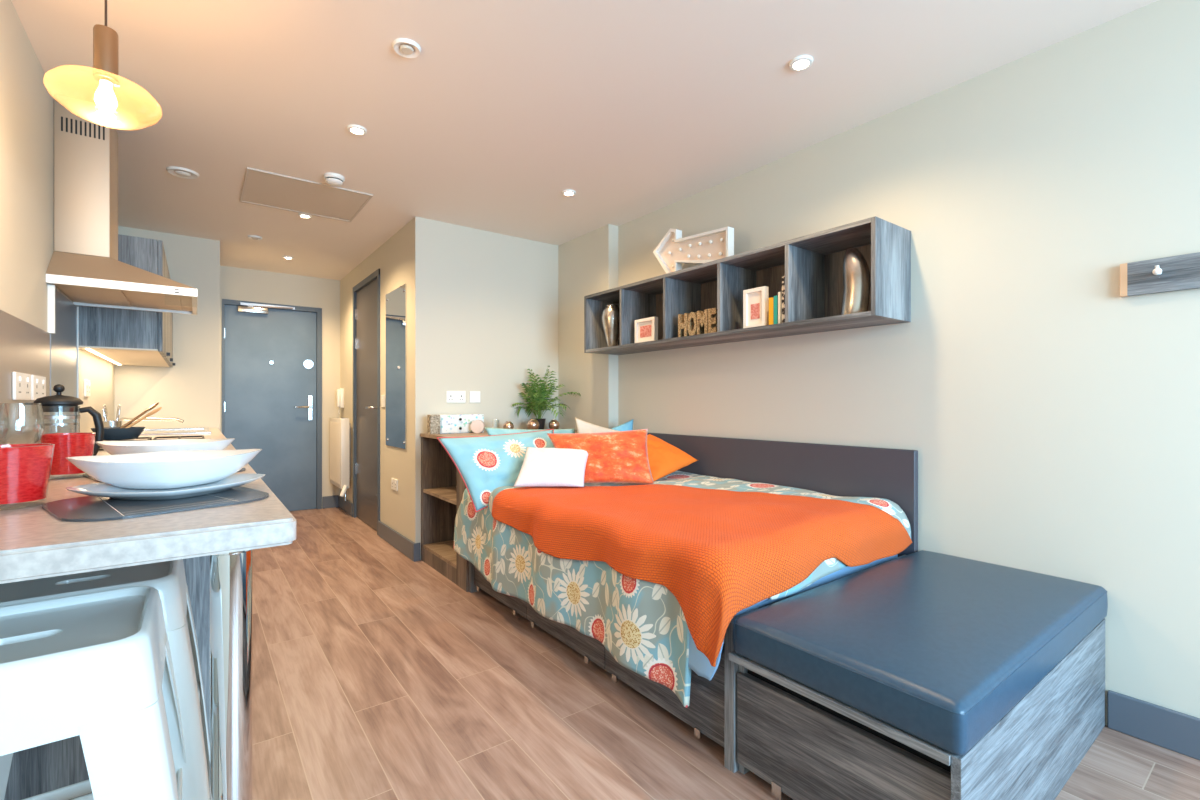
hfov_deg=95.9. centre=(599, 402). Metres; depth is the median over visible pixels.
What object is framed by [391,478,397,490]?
power socket
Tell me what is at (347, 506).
baseboard
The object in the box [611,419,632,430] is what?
bed pillow
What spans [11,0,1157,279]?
ceiling
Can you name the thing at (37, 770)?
base cabinet
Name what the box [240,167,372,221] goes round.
ceiling hatch
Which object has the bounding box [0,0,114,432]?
wall
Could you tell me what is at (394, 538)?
baseboard
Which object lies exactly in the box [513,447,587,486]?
cushion
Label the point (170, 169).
ceiling vent
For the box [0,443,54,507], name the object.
glass tumbler
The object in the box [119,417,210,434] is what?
sink
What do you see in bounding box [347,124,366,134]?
recessed light
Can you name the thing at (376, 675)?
floor
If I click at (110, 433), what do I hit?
frying pan
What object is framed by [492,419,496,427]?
glass candle
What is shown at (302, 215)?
recessed light
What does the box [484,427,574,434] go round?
bed pillow
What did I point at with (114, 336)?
upper cabinet
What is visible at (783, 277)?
book
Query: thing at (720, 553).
throw blanket
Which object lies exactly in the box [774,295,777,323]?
book
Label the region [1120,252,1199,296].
coat rack
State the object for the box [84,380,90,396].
power socket
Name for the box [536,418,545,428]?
pot
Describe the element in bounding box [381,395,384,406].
light switch
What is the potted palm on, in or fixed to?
on the shelf unit at (443, 487)
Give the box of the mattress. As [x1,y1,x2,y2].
[723,554,897,643]
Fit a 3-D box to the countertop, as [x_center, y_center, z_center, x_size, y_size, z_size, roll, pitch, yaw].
[-2.038,0.650,2.449,0.619,0.900,4.228,0,0,-37]
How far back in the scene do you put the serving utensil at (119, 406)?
3.02 m
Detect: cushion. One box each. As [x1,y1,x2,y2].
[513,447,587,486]
[547,429,653,483]
[647,434,697,480]
[733,550,1107,755]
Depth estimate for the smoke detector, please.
3.08 m
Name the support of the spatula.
in the frying pan
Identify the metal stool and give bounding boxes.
[0,559,209,799]
[0,587,186,799]
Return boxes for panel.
[0,310,49,443]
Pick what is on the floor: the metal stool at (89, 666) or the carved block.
the metal stool at (89, 666)
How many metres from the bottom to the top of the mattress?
0.223 m
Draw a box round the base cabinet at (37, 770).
[4,555,209,799]
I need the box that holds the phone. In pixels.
[337,388,343,413]
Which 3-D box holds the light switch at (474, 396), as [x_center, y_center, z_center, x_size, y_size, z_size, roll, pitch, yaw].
[-0.930,-0.045,4.027,0.086,0.086,0.012,0,0,-37]
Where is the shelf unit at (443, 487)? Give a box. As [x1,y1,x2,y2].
[420,414,577,591]
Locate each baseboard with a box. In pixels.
[322,495,338,508]
[339,495,352,516]
[378,521,413,560]
[413,542,419,561]
[1107,690,1199,759]
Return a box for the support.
[114,435,204,440]
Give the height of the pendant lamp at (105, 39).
0.530 m
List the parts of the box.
panel, drawer, panel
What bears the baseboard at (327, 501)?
attached to the wall at (241, 284)
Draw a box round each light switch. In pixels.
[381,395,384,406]
[469,391,479,402]
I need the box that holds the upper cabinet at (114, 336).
[76,234,174,366]
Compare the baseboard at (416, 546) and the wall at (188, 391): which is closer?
the baseboard at (416, 546)
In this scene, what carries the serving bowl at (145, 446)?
on the dinner plate
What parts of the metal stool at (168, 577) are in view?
leg, foot rail, seat, leg, leg, foot rail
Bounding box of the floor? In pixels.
[252,507,1199,799]
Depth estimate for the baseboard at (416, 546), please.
3.76 m
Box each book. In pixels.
[769,297,773,324]
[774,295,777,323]
[778,292,781,323]
[782,276,784,322]
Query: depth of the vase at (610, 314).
3.63 m
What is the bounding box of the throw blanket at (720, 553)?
[492,484,911,666]
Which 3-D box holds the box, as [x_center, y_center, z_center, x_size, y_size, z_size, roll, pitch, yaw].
[1.051,0.917,1.718,1.230,0.365,0.601,0,0,-37]
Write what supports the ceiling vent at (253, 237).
in the ceiling
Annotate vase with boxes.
[602,305,619,346]
[841,247,869,314]
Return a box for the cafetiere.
[24,384,103,455]
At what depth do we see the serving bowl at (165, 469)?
1.15 m
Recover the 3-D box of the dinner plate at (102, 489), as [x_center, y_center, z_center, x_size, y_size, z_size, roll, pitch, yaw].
[-0.925,0.182,1.175,0.287,0.026,0.287,0,0,9]
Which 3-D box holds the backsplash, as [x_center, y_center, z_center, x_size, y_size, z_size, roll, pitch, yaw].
[-2.392,-0.138,2.423,0.021,0.674,0.621,0,0,-37]
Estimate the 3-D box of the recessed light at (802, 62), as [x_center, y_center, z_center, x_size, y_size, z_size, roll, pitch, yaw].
[0.766,-1.294,2.062,0.088,0.011,0.088,0,0,-37]
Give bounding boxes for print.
[640,325,650,337]
[751,303,759,319]
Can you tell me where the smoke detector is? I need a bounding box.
[323,172,344,185]
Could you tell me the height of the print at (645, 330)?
0.071 m
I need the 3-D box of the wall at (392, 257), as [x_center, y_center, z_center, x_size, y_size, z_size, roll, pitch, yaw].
[-2.010,-0.100,4.839,0.120,2.400,2.340,0,0,-37]
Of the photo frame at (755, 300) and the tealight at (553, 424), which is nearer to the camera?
the photo frame at (755, 300)
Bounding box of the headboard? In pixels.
[647,433,917,556]
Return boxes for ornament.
[678,308,716,336]
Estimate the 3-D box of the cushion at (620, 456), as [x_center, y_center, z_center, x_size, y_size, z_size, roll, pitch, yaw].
[-0.005,0.293,3.001,0.587,0.293,0.206,0,0,-3]
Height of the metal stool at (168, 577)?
0.751 m
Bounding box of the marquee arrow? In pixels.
[653,227,733,273]
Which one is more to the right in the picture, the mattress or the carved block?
the mattress
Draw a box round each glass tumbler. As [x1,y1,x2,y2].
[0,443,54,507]
[39,432,95,474]
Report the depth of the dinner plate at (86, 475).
1.46 m
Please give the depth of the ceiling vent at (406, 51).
1.97 m
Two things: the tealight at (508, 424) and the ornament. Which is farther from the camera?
the tealight at (508, 424)
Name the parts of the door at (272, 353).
closer arm, handle, lock plate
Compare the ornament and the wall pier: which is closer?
the ornament
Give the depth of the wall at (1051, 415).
2.02 m
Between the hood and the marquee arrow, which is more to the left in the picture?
the hood
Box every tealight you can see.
[503,421,513,428]
[527,419,538,428]
[549,420,559,428]
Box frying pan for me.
[91,423,144,440]
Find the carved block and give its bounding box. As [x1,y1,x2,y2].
[427,415,439,433]
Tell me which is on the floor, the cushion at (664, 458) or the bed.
the bed
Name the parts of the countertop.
leg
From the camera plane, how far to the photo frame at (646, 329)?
3.37 m
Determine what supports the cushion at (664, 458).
on the duvet at (642, 624)
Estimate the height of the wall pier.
2.400 m
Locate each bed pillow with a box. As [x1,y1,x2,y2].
[437,429,554,511]
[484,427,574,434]
[575,418,617,432]
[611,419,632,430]
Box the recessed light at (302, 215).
[298,213,311,217]
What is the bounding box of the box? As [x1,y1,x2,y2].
[729,618,1104,799]
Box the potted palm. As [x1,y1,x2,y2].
[512,366,580,428]
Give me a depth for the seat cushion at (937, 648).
1.45 m
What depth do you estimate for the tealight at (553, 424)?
4.16 m
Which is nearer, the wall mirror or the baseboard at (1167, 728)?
the baseboard at (1167, 728)
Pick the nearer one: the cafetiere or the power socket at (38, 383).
the cafetiere
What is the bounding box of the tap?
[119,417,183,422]
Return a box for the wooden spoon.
[125,407,161,427]
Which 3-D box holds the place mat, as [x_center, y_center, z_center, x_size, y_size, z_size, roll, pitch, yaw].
[-0.894,0.197,1.105,0.330,0.004,0.325,0,0,37]
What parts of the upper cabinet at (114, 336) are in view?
underside panel, door, door, door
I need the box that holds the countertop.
[0,428,295,799]
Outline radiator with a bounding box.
[330,417,350,500]
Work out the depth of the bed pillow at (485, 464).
2.96 m
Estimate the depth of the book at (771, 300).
2.60 m
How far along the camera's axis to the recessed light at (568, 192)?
3.32 m
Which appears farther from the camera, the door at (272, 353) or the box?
the door at (272, 353)
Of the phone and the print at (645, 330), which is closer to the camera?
the print at (645, 330)
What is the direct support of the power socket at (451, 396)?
attached to the wall at (484, 304)
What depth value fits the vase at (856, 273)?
2.30 m
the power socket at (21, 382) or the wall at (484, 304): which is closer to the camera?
the power socket at (21, 382)
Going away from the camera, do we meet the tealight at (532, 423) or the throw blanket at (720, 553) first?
the throw blanket at (720, 553)
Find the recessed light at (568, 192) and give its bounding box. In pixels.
[562,189,575,195]
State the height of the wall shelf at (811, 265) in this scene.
0.396 m
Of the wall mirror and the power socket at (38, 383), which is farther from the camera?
the wall mirror
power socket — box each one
[12,372,30,399]
[31,375,45,399]
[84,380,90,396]
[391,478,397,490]
[446,391,465,402]
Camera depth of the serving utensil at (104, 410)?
2.99 m
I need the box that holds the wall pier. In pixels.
[558,224,617,429]
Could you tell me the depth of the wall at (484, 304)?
4.04 m
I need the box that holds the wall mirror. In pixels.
[386,283,406,448]
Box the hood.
[46,93,196,314]
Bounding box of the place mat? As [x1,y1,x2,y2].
[42,486,268,521]
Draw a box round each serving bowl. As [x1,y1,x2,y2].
[66,449,261,488]
[95,438,234,454]
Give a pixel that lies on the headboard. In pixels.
(891, 474)
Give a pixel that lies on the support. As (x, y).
(202, 436)
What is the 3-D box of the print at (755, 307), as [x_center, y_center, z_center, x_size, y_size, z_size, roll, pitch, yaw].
[0.775,-0.457,2.700,0.001,0.076,0.053,0,0,-37]
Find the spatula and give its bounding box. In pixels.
[120,403,158,427]
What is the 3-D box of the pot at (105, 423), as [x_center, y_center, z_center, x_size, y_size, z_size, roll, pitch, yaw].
[-2.706,0.150,2.997,0.088,0.100,0.088,0,0,-37]
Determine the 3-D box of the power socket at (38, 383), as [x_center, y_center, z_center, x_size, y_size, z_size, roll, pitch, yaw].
[-2.067,-0.055,1.994,0.012,0.090,0.200,0,0,-37]
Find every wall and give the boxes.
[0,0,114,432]
[115,226,219,429]
[220,266,339,508]
[340,221,409,538]
[410,216,557,559]
[618,0,1199,724]
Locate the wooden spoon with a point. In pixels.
(157, 409)
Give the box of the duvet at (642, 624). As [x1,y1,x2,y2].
[453,471,910,707]
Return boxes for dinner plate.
[65,473,264,499]
[83,468,245,481]
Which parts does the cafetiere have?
lid, filter plate, plunger knob, handle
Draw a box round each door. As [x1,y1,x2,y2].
[222,299,321,510]
[353,269,379,534]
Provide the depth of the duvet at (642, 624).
2.13 m
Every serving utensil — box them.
[102,405,106,420]
[116,404,120,420]
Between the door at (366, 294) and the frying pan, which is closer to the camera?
the frying pan
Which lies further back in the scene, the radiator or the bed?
the radiator
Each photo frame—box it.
[635,317,657,342]
[743,286,768,327]
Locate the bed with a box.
[469,555,905,772]
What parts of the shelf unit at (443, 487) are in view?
panel, trinket drawers, drawer, drawer, panel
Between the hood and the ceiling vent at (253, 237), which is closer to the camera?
the hood
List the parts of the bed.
head post, drawer, drawer, drawer, foot panel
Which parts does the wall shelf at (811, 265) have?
panel, panel, panel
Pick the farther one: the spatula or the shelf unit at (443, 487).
the shelf unit at (443, 487)
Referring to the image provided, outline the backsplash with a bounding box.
[47,284,78,432]
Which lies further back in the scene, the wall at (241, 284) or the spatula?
the wall at (241, 284)
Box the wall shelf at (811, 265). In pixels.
[584,216,910,354]
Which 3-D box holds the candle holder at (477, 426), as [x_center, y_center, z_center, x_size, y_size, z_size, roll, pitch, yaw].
[-0.860,0.166,3.808,0.093,0.093,0.051,0,0,-3]
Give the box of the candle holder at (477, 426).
[471,420,484,432]
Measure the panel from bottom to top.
0.480 m
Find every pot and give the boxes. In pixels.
[103,421,121,426]
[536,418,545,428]
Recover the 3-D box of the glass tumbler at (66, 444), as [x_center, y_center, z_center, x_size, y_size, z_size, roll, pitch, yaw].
[-1.429,0.141,1.454,0.108,0.117,0.108,0,0,-37]
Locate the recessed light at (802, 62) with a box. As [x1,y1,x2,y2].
[789,55,812,70]
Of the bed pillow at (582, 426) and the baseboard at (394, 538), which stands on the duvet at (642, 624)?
the bed pillow at (582, 426)
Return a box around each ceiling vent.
[166,166,198,178]
[248,235,261,239]
[392,38,420,57]
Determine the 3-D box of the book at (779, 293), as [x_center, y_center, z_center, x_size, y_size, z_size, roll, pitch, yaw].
[0.907,-0.449,2.607,0.147,0.155,0.012,0,0,-37]

